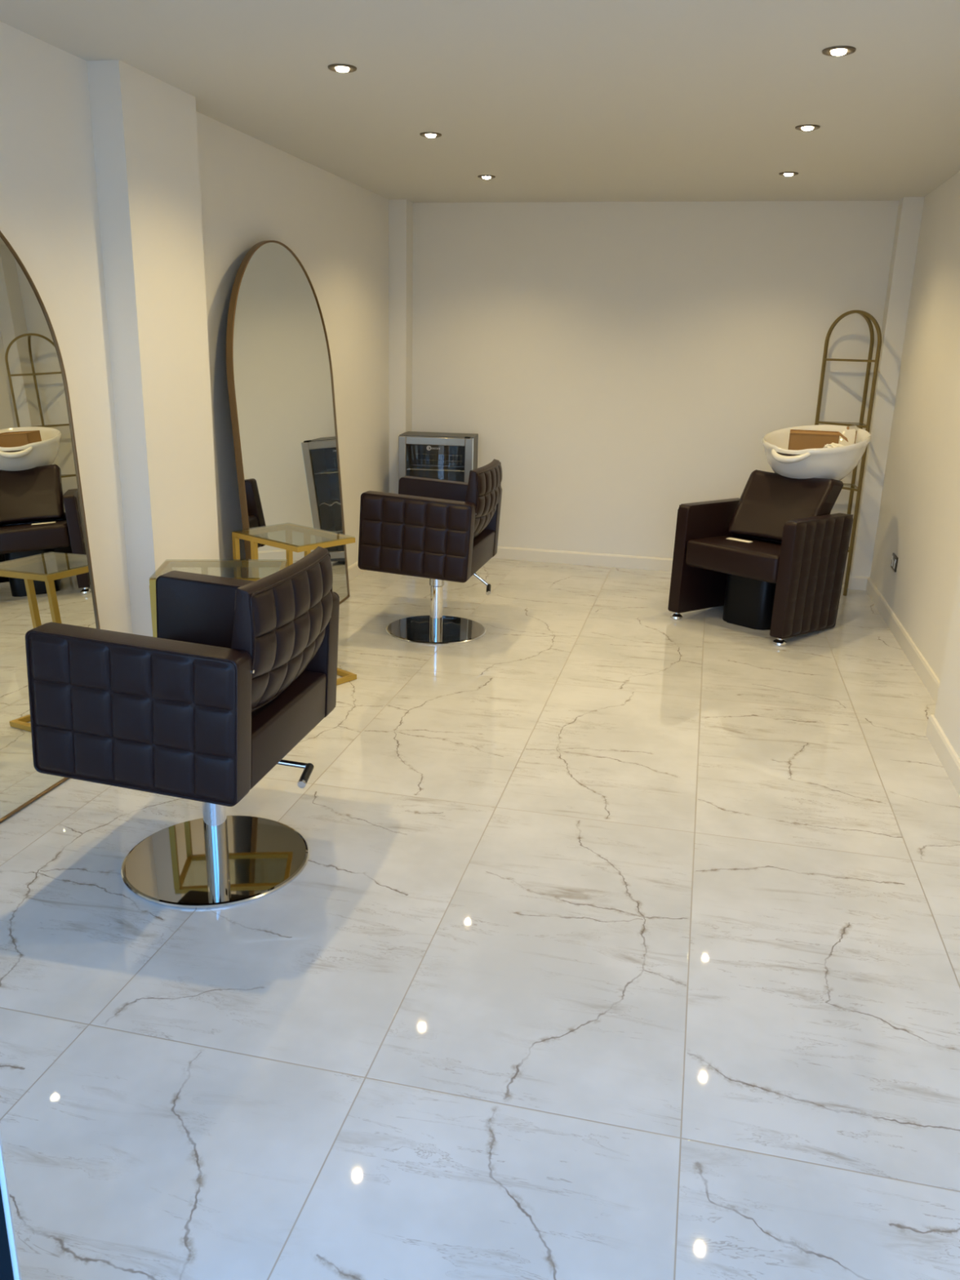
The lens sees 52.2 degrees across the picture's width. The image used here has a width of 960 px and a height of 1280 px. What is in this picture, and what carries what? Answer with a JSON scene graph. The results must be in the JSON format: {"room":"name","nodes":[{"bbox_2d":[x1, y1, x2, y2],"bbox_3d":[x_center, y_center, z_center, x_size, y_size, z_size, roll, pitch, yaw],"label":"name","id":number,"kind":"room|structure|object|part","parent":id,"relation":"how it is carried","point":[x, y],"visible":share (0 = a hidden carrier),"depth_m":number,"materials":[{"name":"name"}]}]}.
{"room":"salon","nodes":[
{"label":"salon","id":0,"kind":"room"},
{"bbox_2d":[0,21,389,634],"bbox_3d":[-1.480,-0.805,3.571,0.100,2.400,7.550,5,17,12],"label":"wall","id":1,"kind":"structure","parent":0,"point":[253,191],"depth_m":4.27,"materials":[{"name":"paint"}]},
{"bbox_2d":[86,59,220,636],"bbox_3d":[-1.269,-0.919,3.968,0.123,2.400,0.530,5,17,12],"label":"pillar","id":2,"kind":"structure","parent":1,"relation":"attached to","point":[144,131],"depth_m":3.77,"materials":[{"name":"paint"}]},
{"bbox_2d":[347,560,367,581],"bbox_3d":[-1.404,0.325,3.833,0.139,0.090,7.450,5,17,12],"label":"baseboard","id":3,"kind":"structure","parent":1,"relation":"attached to","point":[353,571],"depth_m":6.45,"materials":[{"name":"white paint"}]},
{"bbox_2d":[388,199,413,493],"bbox_3d":[-0.559,-1.790,6.911,0.123,2.400,0.150,5,17,12],"label":"pillar","id":4,"kind":"structure","parent":1,"relation":"attached to","point":[400,211],"depth_m":6.73,"materials":[{"name":"paint"}]},
{"bbox_2d":[0,558,959,1279],"bbox_3d":[0.138,0.514,3.499,3.500,0.001,7.516,5,17,12],"label":"floor","id":5,"kind":"structure","parent":0,"point":[617,937],"depth_m":2.42,"materials":[{"name":"tile"}]},
{"bbox_2d":[0,1131,21,1279],"bbox_3d":[-1.128,0.121,1.041,1.020,2.092,0.050,-2,17,-12],"label":"door","id":6,"kind":"structure","parent":5,"relation":"on","point":[10,1269],"depth_m":1.36,"materials":[{"name":"silver metal"}]},
{"bbox_2d":[0,231,100,822],"bbox_3d":[-1.562,-0.347,2.804,0.111,1.959,1.345,5,17,13],"label":"arched mirror","id":7,"kind":"object","parent":5,"relation":"on","point":[46,574],"visible":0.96,"depth_m":3.19,"materials":[{"name":"brown metal"}]},
{"bbox_2d":[25,546,339,909],"bbox_3d":[-0.781,0.218,2.808,0.623,0.918,0.725,5,17,11],"label":"salon chair","id":8,"kind":"object","parent":5,"relation":"on","point":[235,673],"visible":1,"depth_m":2.50,"materials":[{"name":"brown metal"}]},
{"bbox_3d":[-0.863,0.187,2.479,0.570,0.389,0.091,8,18,10],"label":"armrest","id":9,"kind":"part","parent":8,"relation":"part of","materials":[{"name":"brown leather"}]},
{"bbox_3d":[-0.787,0.646,2.936,0.536,0.006,0.536,5,17,11],"label":"plate","id":10,"kind":"part","parent":8,"relation":"part of","materials":[{"name":"silver metal"}]},
{"bbox_3d":[-0.729,0.011,3.073,0.570,0.389,0.091,8,18,10],"label":"armrest","id":11,"kind":"part","parent":8,"relation":"part of","materials":[{"name":"brown leather"}]},
{"bbox_3d":[-0.536,-0.020,2.682,0.129,0.376,0.541,8,18,10],"label":"backrest","id":12,"kind":"part","parent":8,"relation":"part of","materials":[{"name":"brown leather"}]},
{"bbox_3d":[-0.625,0.355,2.900,0.247,0.047,0.021,2,17,2],"label":"pump lever","id":13,"kind":"part","parent":8,"relation":"part of","materials":[{"name":"silver metal"}]},
{"bbox_2d":[149,560,287,637],"bbox_3d":[-0.978,0.050,3.772,0.463,0.668,0.323,0,17,-7],"label":"side table","id":14,"kind":"object","parent":5,"relation":"on","point":[167,566],"visible":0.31,"depth_m":3.79,"materials":[{"name":"gold metal"}]},
{"bbox_3d":[-1.181,0.099,3.607,0.022,0.620,0.022,0,17,-7],"label":"leg","id":15,"kind":"part","parent":14,"relation":"part of","materials":[{"name":"gold metal"}]},
{"bbox_3d":[-1.080,0.012,3.905,0.022,0.620,0.022,0,17,-7],"label":"leg","id":16,"kind":"part","parent":14,"relation":"part of","materials":[{"name":"gold metal"}]},
{"bbox_3d":[-0.969,-0.253,3.681,0.462,0.022,0.323,0,17,-7],"label":"frame","id":17,"kind":"part","parent":14,"relation":"part of","materials":[{"name":"gold metal"}]},
{"bbox_2d":[226,240,350,604],"bbox_3d":[-0.967,-1.013,5.069,0.155,1.955,1.371,4,17,9],"label":"arched mirror","id":18,"kind":"object","parent":5,"relation":"on","point":[279,366],"visible":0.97,"depth_m":4.89,"materials":[{"name":"brown metal"}]},
{"bbox_2d":[231,522,356,684],"bbox_3d":[-0.841,-0.155,4.463,0.463,0.668,0.323,15,22,39],"label":"side table","id":19,"kind":"object","parent":5,"relation":"on","point":[246,534],"visible":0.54,"depth_m":4.41,"materials":[{"name":"gold metal"}]},
{"bbox_3d":[-1.105,-0.167,4.493,0.022,0.620,0.022,15,22,39],"label":"leg","id":20,"kind":"part","parent":19,"relation":"part of","materials":[{"name":"gold metal"}]},
{"bbox_3d":[-1.004,-0.139,4.409,0.022,0.620,0.022,15,22,39],"label":"leg","id":21,"kind":"part","parent":19,"relation":"part of","materials":[{"name":"gold metal"}]},
{"bbox_3d":[-0.832,-0.471,4.367,0.461,0.006,0.316,15,22,39],"label":"glass","id":22,"kind":"part","parent":19,"relation":"part of","materials":[{"name":"clear glass"}]},
{"bbox_3d":[-0.910,-0.227,4.710,0.022,0.620,0.022,15,22,39],"label":"leg","id":23,"kind":"part","parent":19,"relation":"part of","materials":[{"name":"gold metal"}]},
{"bbox_3d":[-0.833,-0.458,4.371,0.462,0.022,0.323,15,22,39],"label":"frame","id":24,"kind":"part","parent":19,"relation":"part of","materials":[{"name":"gold metal"}]},
{"bbox_3d":[-0.808,-0.199,4.626,0.022,0.620,0.022,15,22,39],"label":"leg","id":25,"kind":"part","parent":19,"relation":"part of","materials":[{"name":"gold metal"}]},
{"bbox_3d":[-0.849,0.154,4.556,0.462,0.022,0.323,15,22,39],"label":"frame","id":26,"kind":"part","parent":19,"relation":"part of","materials":[{"name":"gold metal"}]},
{"bbox_2d":[357,458,502,644],"bbox_3d":[-0.234,-0.488,5.212,0.623,0.908,0.725,5,17,12],"label":"salon chair","id":27,"kind":"object","parent":5,"relation":"on","point":[439,531],"visible":1,"depth_m":4.88,"materials":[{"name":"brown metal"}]},
{"bbox_3d":[-0.320,-0.515,4.885,0.570,0.389,0.091,8,18,11],"label":"armrest","id":28,"kind":"part","parent":27,"relation":"part of","materials":[{"name":"brown leather"}]},
{"bbox_3d":[-0.239,-0.065,5.338,0.536,0.006,0.536,5,17,12],"label":"plate","id":29,"kind":"part","parent":27,"relation":"part of","materials":[{"name":"silver metal"}]},
{"bbox_3d":[-0.176,-0.690,5.477,0.570,0.389,0.091,8,18,11],"label":"armrest","id":30,"kind":"part","parent":27,"relation":"part of","materials":[{"name":"brown leather"}]},
{"bbox_3d":[-0.073,-0.351,5.309,0.255,0.120,0.020,1,17,0],"label":"pump lever","id":31,"kind":"part","parent":27,"relation":"part of","materials":[{"name":"silver metal"}]},
{"bbox_3d":[0.011,-0.721,5.083,0.129,0.376,0.541,8,18,11],"label":"backrest","id":32,"kind":"part","parent":27,"relation":"part of","materials":[{"name":"brown leather"}]},
{"bbox_2d":[398,431,478,484],"bbox_3d":[-0.293,-1.000,6.921,0.514,0.896,0.338,3,17,5],"label":"fridge","id":33,"kind":"object","parent":5,"relation":"on","point":[450,456],"visible":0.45,"depth_m":6.94,"materials":[{"name":"grey metal"}]},
{"bbox_2d":[406,464,464,471],"bbox_3d":[-0.289,-1.205,6.865,0.452,0.008,0.252,3,17,5],"label":"wire shelf","id":34,"kind":"object","parent":33,"relation":"attached to","point":[457,468],"depth_m":6.99,"materials":[{"name":"grey metal"}]},
{"bbox_2d":[667,425,871,646],"bbox_3d":[1.751,-0.672,5.654,1.098,1.105,0.758,-14,23,-42],"label":"chair","id":35,"kind":"object","parent":5,"relation":"on","point":[786,582],"visible":1,"depth_m":5.49,"materials":[{"name":"brown leather"}]},
{"bbox_3d":[1.349,-0.498,5.796,0.644,0.657,0.084,-14,23,-42],"label":"armrest","id":36,"kind":"part","parent":35,"relation":"part of","materials":[{"name":"brown leather"}]},
{"bbox_3d":[1.533,-0.473,5.500,0.494,0.152,0.585,-14,23,-42],"label":"seat","id":37,"kind":"part","parent":35,"relation":"part of","materials":[{"name":"black leather"}]},
{"bbox_2d":[726,537,752,542],"bbox_3d":[1.479,-0.569,5.595,0.044,0.005,0.150,-15,23,-43],"label":"card","id":38,"kind":"object","parent":35,"relation":"on","point":[729,538],"visible":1,"depth_m":5.59,"materials":[{"name":"white paper"}]},
{"bbox_3d":[1.720,-0.405,5.709,0.050,0.440,0.585,-14,23,-42],"label":"panel","id":39,"kind":"part","parent":35,"relation":"part of","materials":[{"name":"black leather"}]},
{"bbox_3d":[1.735,-0.759,5.609,0.363,0.367,0.522,-14,23,-42],"label":"backrest","id":40,"kind":"part","parent":35,"relation":"part of","materials":[{"name":"black leather"}]},
{"bbox_3d":[1.814,-0.346,5.333,0.644,0.657,0.084,-14,23,-42],"label":"armrest","id":41,"kind":"part","parent":35,"relation":"part of","materials":[{"name":"brown leather"}]},
{"bbox_2d":[762,425,871,480],"bbox_3d":[1.944,-1.082,5.707,0.592,0.342,0.603,5,17,12],"label":"basin","id":42,"kind":"object","parent":35,"relation":"in","point":[830,464],"depth_m":5.54,"materials":[{"name":"white ceramic"}]},
{"bbox_2d":[787,429,848,450],"bbox_3d":[1.959,-1.118,5.695,0.320,0.183,0.159,6,17,16],"label":"cardboard box","id":43,"kind":"object","parent":35,"relation":"in","point":[799,439],"visible":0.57,"depth_m":5.63,"materials":[{"name":"brown cardboard"}]},
{"bbox_2d":[822,442,843,448],"bbox_3d":[1.998,-1.079,5.527,0.124,0.065,0.107,5,17,12],"label":"crumpled paper","id":44,"kind":"object","parent":35,"relation":"in","point":[832,445],"visible":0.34,"depth_m":5.51,"materials":[{"name":"white paper"}]},
{"bbox_2d":[814,310,881,595],"bbox_3d":[2.361,-1.190,6.297,0.209,1.756,0.401,-9,20,-32],"label":"stand","id":45,"kind":"object","parent":5,"relation":"on","point":[868,317],"visible":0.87,"depth_m":6.18,"materials":[{"name":"gold metal"}]},
{"bbox_3d":[2.173,-1.130,6.429,0.017,1.555,0.017,-9,20,-32],"label":"leg","id":46,"kind":"part","parent":45,"relation":"part of","materials":[{"name":"gold metal"}]},
{"bbox_3d":[2.363,-1.377,6.239,0.186,0.004,0.372,-9,20,-32],"label":"glass shelf","id":47,"kind":"part","parent":45,"relation":"part of","materials":[{"name":"clear glass"}]},
{"bbox_3d":[2.439,-1.107,6.377,0.017,1.555,0.017,-9,20,-32],"label":"leg","id":48,"kind":"part","parent":45,"relation":"part of","materials":[{"name":"gold metal"}]},
{"bbox_3d":[2.382,-1.032,6.122,0.017,1.555,0.017,-9,20,-32],"label":"leg","id":49,"kind":"part","parent":45,"relation":"part of","materials":[{"name":"gold metal"}]},
{"bbox_2d":[0,0,959,202],"bbox_3d":[0.222,-1.849,2.852,3.528,0.100,7.550,5,17,12],"label":"ceiling","id":50,"kind":"structure","parent":0,"point":[554,100],"depth_m":3.53,"materials":[{"name":"white paint"}]},
{"bbox_2d":[327,63,356,72],"bbox_3d":[-0.475,-1.970,3.385,0.100,0.012,0.100,5,17,12],"label":"recessed light","id":51,"kind":"object","parent":50,"relation":"in","point":[339,68],"visible":1,"depth_m":3.37,"materials":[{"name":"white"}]},
{"bbox_2d":[419,132,441,137],"bbox_3d":[-0.223,-2.280,4.432,0.100,0.012,0.100,5,17,12],"label":"recessed light","id":52,"kind":"object","parent":50,"relation":"in","point":[430,135],"visible":1,"depth_m":4.42,"materials":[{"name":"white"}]},
{"bbox_2d":[477,174,495,178],"bbox_3d":[0.037,-2.597,5.506,0.100,0.012,0.100,5,17,12],"label":"recessed light","id":53,"kind":"object","parent":50,"relation":"in","point":[482,176],"visible":1,"depth_m":5.49,"materials":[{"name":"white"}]},
{"bbox_2d":[778,171,798,176],"bbox_3d":[1.626,-2.452,5.165,0.100,0.012,0.100,5,17,12],"label":"recessed light","id":54,"kind":"object","parent":50,"relation":"in","point":[788,173],"visible":1,"depth_m":5.15,"materials":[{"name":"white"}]},
{"bbox_2d":[795,124,820,130],"bbox_3d":[1.367,-2.134,4.091,0.100,0.012,0.100,5,17,12],"label":"recessed light","id":55,"kind":"object","parent":50,"relation":"in","point":[808,126],"visible":1,"depth_m":4.07,"materials":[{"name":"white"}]},
{"bbox_2d":[822,45,856,56],"bbox_3d":[1.114,-1.825,3.045,0.100,0.012,0.100,5,17,12],"label":"recessed light","id":56,"kind":"object","parent":50,"relation":"in","point":[837,51],"visible":1,"depth_m":3.03,"materials":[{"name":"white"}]},
{"bbox_2d":[412,200,898,570],"bbox_3d":[1.030,-1.682,6.693,3.328,2.400,0.100,5,17,12],"label":"wall","id":57,"kind":"structure","parent":0,"point":[622,365],"depth_m":6.57,"materials":[{"name":"paint"}]},
{"bbox_2d":[491,546,846,584],"bbox_3d":[0.990,-0.560,6.972,3.088,0.090,0.016,5,17,12],"label":"baseboard","id":58,"kind":"structure","parent":57,"relation":"attached to","point":[503,553],"depth_m":7.01,"materials":[{"name":"white paint"}]},
{"bbox_2d":[870,171,959,680],"bbox_3d":[1.859,-0.500,2.855,0.100,2.400,7.550,5,17,12],"label":"wall","id":59,"kind":"structure","parent":0,"point":[918,522],"depth_m":5.16,"materials":[{"name":"paint"}]},
{"bbox_2d":[849,196,924,577],"bbox_3d":[2.565,-1.505,6.241,0.117,2.400,0.150,5,17,12],"label":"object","id":60,"kind":"structure","parent":59,"relation":"attached to","point":[909,213],"depth_m":6.13,"materials":[{"name":"paint"}]},
{"bbox_2d":[890,552,897,572],"bbox_3d":[2.406,-0.451,5.697,0.012,0.086,0.146,5,17,12],"label":"wall socket","id":61,"kind":"object","parent":59,"relation":"attached to","point":[894,557],"visible":1,"depth_m":5.67,"materials":[{"name":"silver metal"}]},
{"bbox_2d":[848,573,959,796],"bbox_3d":[1.704,0.609,3.167,0.136,0.090,7.450,5,17,12],"label":"baseboard","id":62,"kind":"structure","parent":59,"relation":"attached to","point":[947,755],"depth_m":4.72,"materials":[{"name":"white paint"}]},
{"bbox_2d":[933,567,959,758],"bbox_3d":[1.423,-0.106,1.514,0.120,2.400,4.630,5,17,12],"label":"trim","id":63,"kind":"structure","parent":59,"relation":"attached to","point":[947,712],"depth_m":3.81,"materials":[{"name":"paint"}]}
]}

